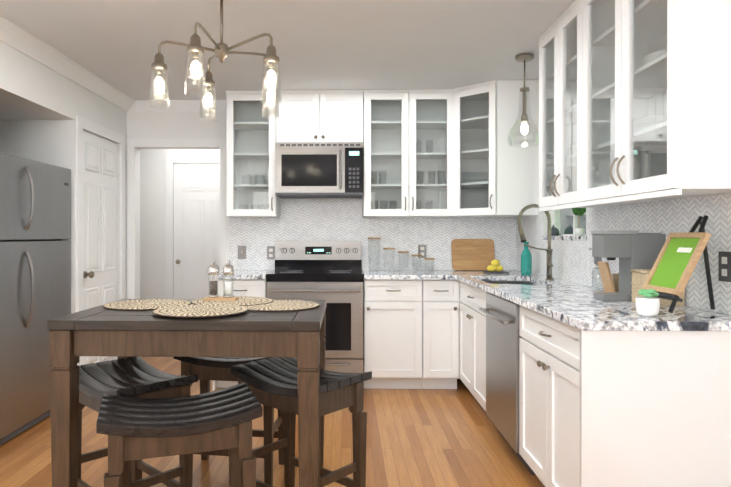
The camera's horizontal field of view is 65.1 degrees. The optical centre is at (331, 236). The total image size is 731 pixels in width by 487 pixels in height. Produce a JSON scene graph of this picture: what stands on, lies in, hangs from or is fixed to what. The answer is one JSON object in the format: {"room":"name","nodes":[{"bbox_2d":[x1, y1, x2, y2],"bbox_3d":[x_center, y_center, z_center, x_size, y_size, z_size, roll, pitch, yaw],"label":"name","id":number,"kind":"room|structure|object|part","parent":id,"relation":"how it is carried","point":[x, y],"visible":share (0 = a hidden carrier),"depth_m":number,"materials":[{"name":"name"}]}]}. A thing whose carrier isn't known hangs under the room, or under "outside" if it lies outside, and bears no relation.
{"room":"kitchen","nodes":[
{"label":"kitchen","id":0,"kind":"room"},
{"bbox_2d":[0,96,58,165],"bbox_3d":[-2.460,-0.001,3.688,0.920,2.440,1.220,0,0,1],"label":"wall","id":1,"kind":"structure","parent":0,"point":[28,133],"depth_m":4.17,"materials":[{"name":"paint"}]},
{"bbox_2d":[0,41,126,313],"bbox_3d":[-2.002,0.006,1.295,0.120,2.440,7.700,0,0,1],"label":"wall","id":2,"kind":"structure","parent":0,"point":[28,82],"depth_m":4.14,"materials":[{"name":"paint"}]},
{"bbox_2d":[0,14,135,111],"bbox_3d":[-1.899,-1.163,1.335,0.082,0.100,7.771,0,0,1],"label":"crown molding","id":3,"kind":"structure","parent":2,"relation":"attached to","point":[19,38],"depth_m":3.83,"materials":[{"name":"white wood"}]},
{"bbox_2d":[83,130,117,363],"bbox_3d":[-1.844,0.198,4.623,0.114,2.012,0.728,0,0,1],"label":"door","id":4,"kind":"structure","parent":2,"relation":"in","point":[100,220],"depth_m":4.60,"materials":[{"name":"white wood"}]},
{"bbox_2d":[76,115,124,365],"bbox_3d":[-1.846,0.164,4.623,0.017,2.105,0.890,0,0,1],"label":"door frame","id":5,"kind":"structure","parent":2,"relation":"attached to","point":[82,123],"depth_m":4.24,"materials":[{"name":"white wood"}]},
{"bbox_2d":[127,102,225,138],"bbox_3d":[-0.099,-0.006,5.157,3.725,2.440,0.120,0,0,1],"label":"wall","id":6,"kind":"structure","parent":0,"point":[167,125],"depth_m":5.13,"materials":[{"name":"paint"}]},
{"bbox_2d":[126,138,228,298],"bbox_3d":[-1.376,0.168,5.178,0.922,2.093,0.146,0,0,1],"label":"door frame","id":7,"kind":"structure","parent":6,"relation":"attached to","point":[134,147],"depth_m":5.12,"materials":[{"name":"white wood"}]},
{"bbox_2d":[136,100,225,111],"bbox_3d":[-1.316,-1.175,5.165,0.869,0.100,0.082,0,0,1],"label":"crown molding","id":8,"kind":"structure","parent":6,"relation":"attached to","point":[141,105],"depth_m":5.13,"materials":[{"name":"white paint"}]},
{"bbox_2d":[238,246,245,258],"bbox_3d":[-0.798,0.140,5.102,0.075,0.118,0.009,0,0,1],"label":"switch plate","id":9,"kind":"object","parent":6,"relation":"attached to","point":[241,252],"visible":1,"depth_m":5.10,"materials":[{"name":"metal"}]},
{"bbox_2d":[267,246,274,258],"bbox_3d":[-0.538,0.145,5.097,0.075,0.118,0.006,0,0,1],"label":"electrical outlet plate","id":10,"kind":"object","parent":6,"relation":"attached to","point":[270,252],"visible":1,"depth_m":5.09,"materials":[{"name":"metal"}]},
{"bbox_2d":[275,90,366,143],"bbox_3d":[-0.093,-1.002,4.927,0.727,0.443,0.328,0,0,1],"label":"upper cabinet","id":11,"kind":"object","parent":6,"relation":"attached to","point":[305,115],"depth_m":4.77,"materials":[{"name":"white wood"}]},
{"bbox_2d":[275,142,362,198],"bbox_3d":[-0.093,-0.557,4.863,0.725,0.440,0.440,0,0,1],"label":"over-the-range microwave","id":12,"kind":"object","parent":11,"relation":"attached to","point":[318,170],"visible":1,"depth_m":4.70,"materials":[{"name":"silver metal"}]},
{"bbox_2d":[418,245,425,257],"bbox_3d":[0.806,0.130,5.062,0.075,0.118,0.006,0,0,1],"label":"outlet","id":13,"kind":"object","parent":6,"relation":"attached to","point":[422,250],"visible":0.83,"depth_m":5.06,"materials":[{"name":"metal"}]},
{"bbox_2d":[140,149,219,298],"bbox_3d":[-1.152,-0.010,6.485,3.110,2.440,0.120,0,0,1],"label":"wall","id":14,"kind":"structure","parent":0,"point":[152,234],"depth_m":6.43,"materials":[{"name":"paint"}]},
{"bbox_2d":[165,155,219,298],"bbox_3d":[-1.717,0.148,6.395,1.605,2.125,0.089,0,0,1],"label":"door","id":15,"kind":"structure","parent":14,"relation":"attached to","point":[192,231],"depth_m":6.42,"materials":[{"name":"white wood"}]},
{"bbox_2d":[0,357,544,486],"bbox_3d":[-0.672,1.248,2.365,4.485,0.050,9.900,0,0,1],"label":"floor","id":16,"kind":"structure","parent":0,"point":[434,438],"depth_m":3.27,"materials":[{"name":"brown wood"}]},
{"bbox_2d":[0,153,70,444],"bbox_3d":[-2.258,0.366,3.696,0.844,1.703,0.885,0,0,1],"label":"fridge","id":17,"kind":"object","parent":16,"relation":"on","point":[35,250],"visible":0.9,"depth_m":3.56,"materials":[{"name":"silver metal"}]},
{"bbox_2d":[77,357,197,486],"bbox_3d":[-0.862,0.897,2.439,0.520,0.648,0.350,0,0,44],"label":"stool","id":18,"kind":"object","parent":16,"relation":"on","point":[137,377],"visible":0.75,"depth_m":2.39,"materials":[{"name":"brown wood"}]},
{"bbox_2d":[96,382,262,486],"bbox_3d":[-0.533,0.899,2.010,0.520,0.647,0.350,0,0,-19],"label":"stool","id":19,"kind":"object","parent":16,"relation":"on","point":[133,428],"visible":1,"depth_m":1.91,"materials":[{"name":"brown wood"}]},
{"bbox_2d":[47,299,326,486],"bbox_3d":[-0.534,0.764,2.445,1.005,0.914,0.710,0,0,1],"label":"table","id":20,"kind":"object","parent":16,"relation":"on","point":[100,330],"visible":0.9,"depth_m":2.11,"materials":[{"name":"brown wood"}]},
{"bbox_2d":[103,299,190,310],"bbox_3d":[-0.819,0.303,2.556,0.380,0.006,0.380,0,0,1],"label":"placemat","id":21,"kind":"object","parent":20,"relation":"on","point":[140,305],"visible":0.81,"depth_m":2.53,"materials":[{"name":"beige wicker"}]},
{"bbox_2d":[152,304,248,317],"bbox_3d":[-0.525,0.298,2.308,0.380,0.006,0.380,0,0,1],"label":"placemat","id":22,"kind":"object","parent":20,"relation":"on","point":[199,310],"visible":1,"depth_m":2.28,"materials":[{"name":"beige wicker"}]},
{"bbox_2d":[191,296,273,305],"bbox_3d":[-0.457,0.300,2.647,0.380,0.006,0.380,0,0,1],"label":"placemat","id":23,"kind":"object","parent":20,"relation":"on","point":[245,301],"visible":0.69,"depth_m":2.62,"materials":[{"name":"beige wicker"}]},
{"bbox_2d":[243,300,319,311],"bbox_3d":[-0.240,0.303,2.521,0.380,0.006,0.380,0,0,1],"label":"placemat","id":24,"kind":"object","parent":20,"relation":"on","point":[284,305],"visible":0.65,"depth_m":2.46,"materials":[{"name":"beige wicker"}]},
{"bbox_2d":[173,357,283,485],"bbox_3d":[-0.499,0.896,2.959,0.520,0.648,0.350,0,0,8],"label":"stool","id":25,"kind":"object","parent":16,"relation":"on","point":[206,369],"visible":0.33,"depth_m":2.82,"materials":[{"name":"brown wood"}]},
{"bbox_2d":[213,280,266,389],"bbox_3d":[-0.719,0.774,4.811,0.422,0.881,0.604,0,0,1],"label":"base cabinet","id":26,"kind":"object","parent":16,"relation":"on","point":[245,288],"depth_m":4.51,"materials":[{"name":"white wood"}]},
{"bbox_2d":[211,268,274,279],"bbox_3d":[-0.720,0.315,4.794,0.426,0.035,0.636,0,0,1],"label":"countertop","id":27,"kind":"structure","parent":26,"relation":"on","point":[239,273],"depth_m":4.53,"materials":[{"name":"white stone"}]},
{"bbox_2d":[231,357,371,486],"bbox_3d":[-0.136,0.897,2.478,0.520,0.648,0.350,0,0,42],"label":"stool","id":28,"kind":"object","parent":16,"relation":"on","point":[271,382],"visible":0.73,"depth_m":2.42,"materials":[{"name":"brown wood"}]},
{"bbox_2d":[266,241,363,372],"bbox_3d":[-0.121,0.626,4.739,0.762,1.177,0.696,0,0,1],"label":"range","id":29,"kind":"object","parent":16,"relation":"on","point":[331,273],"visible":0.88,"depth_m":4.46,"materials":[{"name":"silver metal"}]},
{"bbox_2d":[363,280,414,388],"bbox_3d":[0.526,0.775,4.779,0.519,0.881,0.604,0,0,1],"label":"base cabinet","id":30,"kind":"object","parent":16,"relation":"on","point":[388,305],"depth_m":4.49,"materials":[{"name":"white wood"}]},
{"bbox_2d":[363,268,542,279],"bbox_3d":[0.947,0.316,4.750,1.367,0.035,0.636,0,0,1],"label":"countertop","id":31,"kind":"structure","parent":30,"relation":"on","point":[514,274],"depth_m":4.52,"materials":[{"name":"white stone"}]},
{"bbox_2d":[368,237,380,270],"bbox_3d":[0.374,0.151,4.970,0.111,0.291,0.111,0,0,-5],"label":"canister set","id":32,"kind":"object","parent":31,"relation":"on","point":[368,237],"depth_m":4.94,"materials":[{"name":"clear glass"}]},
{"bbox_2d":[383,248,394,270],"bbox_3d":[0.504,0.196,4.967,0.103,0.201,0.103,0,0,-5],"label":"canister set","id":33,"kind":"object","parent":31,"relation":"on","point":[383,248],"depth_m":4.94,"materials":[{"name":"clear glass"}]},
{"bbox_2d":[398,251,408,270],"bbox_3d":[0.629,0.211,4.964,0.097,0.171,0.097,0,0,-5],"label":"canister set","id":34,"kind":"object","parent":31,"relation":"on","point":[404,252],"depth_m":4.94,"materials":[{"name":"clear glass"}]},
{"bbox_2d":[412,254,424,270],"bbox_3d":[0.744,0.226,4.961,0.091,0.141,0.091,0,0,-5],"label":"canister set","id":35,"kind":"object","parent":31,"relation":"on","point":[415,255],"depth_m":4.95,"materials":[{"name":"clear glass"}]},
{"bbox_2d":[425,258,434,270],"bbox_3d":[0.854,0.241,4.958,0.088,0.111,0.088,0,0,-5],"label":"canister set","id":36,"kind":"object","parent":31,"relation":"on","point":[425,258],"depth_m":4.93,"materials":[{"name":"clear glass"}]},
{"bbox_2d":[451,239,494,269],"bbox_3d":[1.246,0.158,5.017,0.370,0.275,0.063,0,0,1],"label":"cutting board","id":37,"kind":"object","parent":31,"relation":"on","point":[473,254],"visible":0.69,"depth_m":5.01,"materials":[{"name":"brown wood"}]},
{"bbox_2d":[483,259,508,273],"bbox_3d":[1.346,0.242,4.660,0.180,0.112,0.120,0,0,1],"label":"tray","id":38,"kind":"object","parent":31,"relation":"on","point":[494,266],"visible":1,"depth_m":4.64,"materials":[{"name":"yellow food"}]},
{"bbox_2d":[520,242,531,274],"bbox_3d":[1.521,0.169,4.455,0.086,0.258,0.086,0,0,1],"label":"bottle","id":39,"kind":"object","parent":31,"relation":"on","point":[526,262],"visible":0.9,"depth_m":4.42,"materials":[{"name":"teal glass"}]},
{"bbox_2d":[415,276,466,388],"bbox_3d":[0.845,0.775,4.738,0.367,0.881,0.668,0,0,1],"label":"base cabinet","id":40,"kind":"object","parent":16,"relation":"on","point":[435,296],"depth_m":4.47,"materials":[{"name":"white wood"}]},
{"bbox_2d":[451,308,502,435],"bbox_3d":[1.270,0.892,4.020,0.684,0.651,0.913,0,0,1],"label":"base cabinet","id":41,"kind":"object","parent":16,"relation":"on","point":[468,325],"depth_m":4.06,"materials":[{"name":"white wood"}]},
{"bbox_2d":[479,292,522,452],"bbox_3d":[1.229,0.729,3.239,0.651,0.774,0.642,0,0,1],"label":"dishwasher","id":42,"kind":"object","parent":16,"relation":"on","point":[502,363],"visible":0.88,"depth_m":3.17,"materials":[{"name":"silver metal"}]},
{"bbox_2d":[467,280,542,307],"bbox_3d":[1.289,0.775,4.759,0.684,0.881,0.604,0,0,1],"label":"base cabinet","id":43,"kind":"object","parent":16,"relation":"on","point":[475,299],"depth_m":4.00,"materials":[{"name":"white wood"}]},
{"bbox_2d":[511,300,730,486],"bbox_3d":[1.251,0.781,2.499,0.644,0.881,0.830,0,0,1],"label":"base cabinet","id":44,"kind":"object","parent":16,"relation":"on","point":[597,409],"depth_m":2.09,"materials":[{"name":"white wood"}]},
{"bbox_2d":[479,284,730,331],"bbox_3d":[1.257,0.321,2.852,0.650,0.035,1.579,0,0,1],"label":"countertop","id":45,"kind":"structure","parent":44,"relation":"on","point":[576,303],"depth_m":2.33,"materials":[{"name":"white stone"}]},
{"bbox_2d":[517,204,553,279],"bbox_3d":[1.421,0.036,3.962,0.254,0.529,0.091,0,0,1],"label":"faucet","id":46,"kind":"object","parent":45,"relation":"on","point":[549,264],"visible":0.94,"depth_m":3.97,"materials":[{"name":"silver metal"}]},
{"bbox_2d":[589,248,603,289],"bbox_3d":[1.513,0.184,3.255,0.077,0.236,0.064,0,0,1],"label":"soap dispenser","id":47,"kind":"object","parent":45,"relation":"on","point":[596,259],"visible":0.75,"depth_m":3.25,"materials":[{"name":"clear glass"}]},
{"bbox_2d":[597,261,618,291],"bbox_3d":[1.407,0.215,2.937,0.071,0.173,0.100,0,0,1],"label":"knife block","id":48,"kind":"object","parent":45,"relation":"on","point":[610,284],"visible":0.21,"depth_m":2.88,"materials":[{"name":"brown wood"}]},
{"bbox_2d":[591,231,665,300],"bbox_3d":[1.423,0.137,2.745,0.297,0.332,0.125,0,0,1],"label":"coffee maker","id":49,"kind":"object","parent":45,"relation":"on","point":[630,250],"visible":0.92,"depth_m":2.68,"materials":[{"name":"grey plastic"}]},
{"bbox_2d":[635,289,659,316],"bbox_3d":[1.218,0.253,2.198,0.086,0.104,0.084,0,0,1],"label":"succulent pot","id":50,"kind":"object","parent":45,"relation":"on","point":[648,304],"visible":1,"depth_m":2.17,"materials":[{"name":"white ceramic"}]},
{"bbox_2d":[630,269,684,305],"bbox_3d":[1.479,0.228,2.590,0.167,0.152,0.162,0,0,1],"label":"wicker basket","id":51,"kind":"object","parent":45,"relation":"on","point":[639,277],"visible":0.42,"depth_m":2.59,"materials":[{"name":"beige wicker"}]},
{"bbox_2d":[642,215,714,312],"bbox_3d":[1.428,0.105,2.307,0.240,0.382,0.250,0,0,1],"label":"easel","id":52,"kind":"object","parent":45,"relation":"on","point":[674,266],"visible":0.94,"depth_m":2.29,"materials":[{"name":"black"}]},
{"bbox_3d":[1.240,0.782,2.094,0.645,0.881,0.020,0,0,1],"label":"cab panel","id":53,"kind":"part","parent":44,"relation":"part of","materials":[{"name":"white wood"}]},
{"bbox_2d":[0,0,574,99],"bbox_3d":[-0.612,-1.242,2.356,4.605,0.050,9.900,0,0,1],"label":"ceiling","id":54,"kind":"structure","parent":0,"point":[363,45],"depth_m":3.52,"materials":[{"name":"paint"}]},
{"bbox_2d":[149,0,281,120],"bbox_3d":[-0.558,-0.926,2.813,0.660,0.584,0.663,0,0,1],"label":"chandelier","id":55,"kind":"object","parent":54,"relation":"hanging from","point":[195,48],"visible":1,"depth_m":2.76,"materials":[{"name":"silver metal"}]},
{"bbox_2d":[508,53,538,146],"bbox_3d":[1.306,-0.920,3.857,0.216,0.601,0.216,0,0,1],"label":"light","id":56,"kind":"object","parent":54,"relation":"hanging from","point":[524,58],"visible":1,"depth_m":3.84,"materials":[{"name":"clear glass"}]},
{"bbox_2d":[451,80,498,211],"bbox_3d":[1.152,-0.713,4.592,0.287,0.967,0.273,0,0,1],"label":"upper cabinet","id":57,"kind":"object","parent":0,"relation":"attached to","point":[474,108],"depth_m":4.69,"materials":[{"name":"white wood"}]},
{"bbox_2d":[544,210,559,235],"bbox_3d":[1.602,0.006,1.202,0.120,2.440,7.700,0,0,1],"label":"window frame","id":58,"kind":"structure","parent":0,"point":[545,225],"depth_m":4.35,"materials":[{"name":"paint"}]},
{"bbox_2d":[542,236,586,240],"bbox_3d":[1.636,0.010,3.962,0.070,0.030,0.810,0,0,1],"label":"window sill","id":59,"kind":"structure","parent":58,"relation":"attached to","point":[578,238],"depth_m":3.85,"materials":[{"name":"white stone"}]},
{"bbox_2d":[551,225,558,235],"bbox_3d":[1.634,-0.047,4.202,0.080,0.080,0.080,0,0,1],"label":"pot","id":60,"kind":"object","parent":59,"relation":"on","point":[555,231],"visible":0.83,"depth_m":4.17,"materials":[{"name":"ceramic"}]},
{"bbox_2d":[572,208,585,235],"bbox_3d":[1.628,-0.121,3.753,0.096,0.230,0.097,0,0,1],"label":"potted plant","id":61,"kind":"object","parent":59,"relation":"on","point":[579,212],"visible":0.56,"depth_m":3.73,"materials":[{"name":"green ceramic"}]},
{"bbox_2d":[552,208,585,240],"bbox_3d":[1.674,-0.387,3.959,0.119,0.830,0.780,0,0,1],"label":"window","id":62,"kind":"structure","parent":58,"relation":"in","point":[556,219],"depth_m":4.11,"materials":[{"name":"clear glass"}]},
{"bbox_2d":[718,251,730,281],"bbox_3d":[1.557,0.118,2.259,0.006,0.118,0.075,0,0,1],"label":"electrical outlet plate","id":63,"kind":"object","parent":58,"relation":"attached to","point":[724,266],"visible":1,"depth_m":2.26,"materials":[{"name":"grey metal"}]}
]}

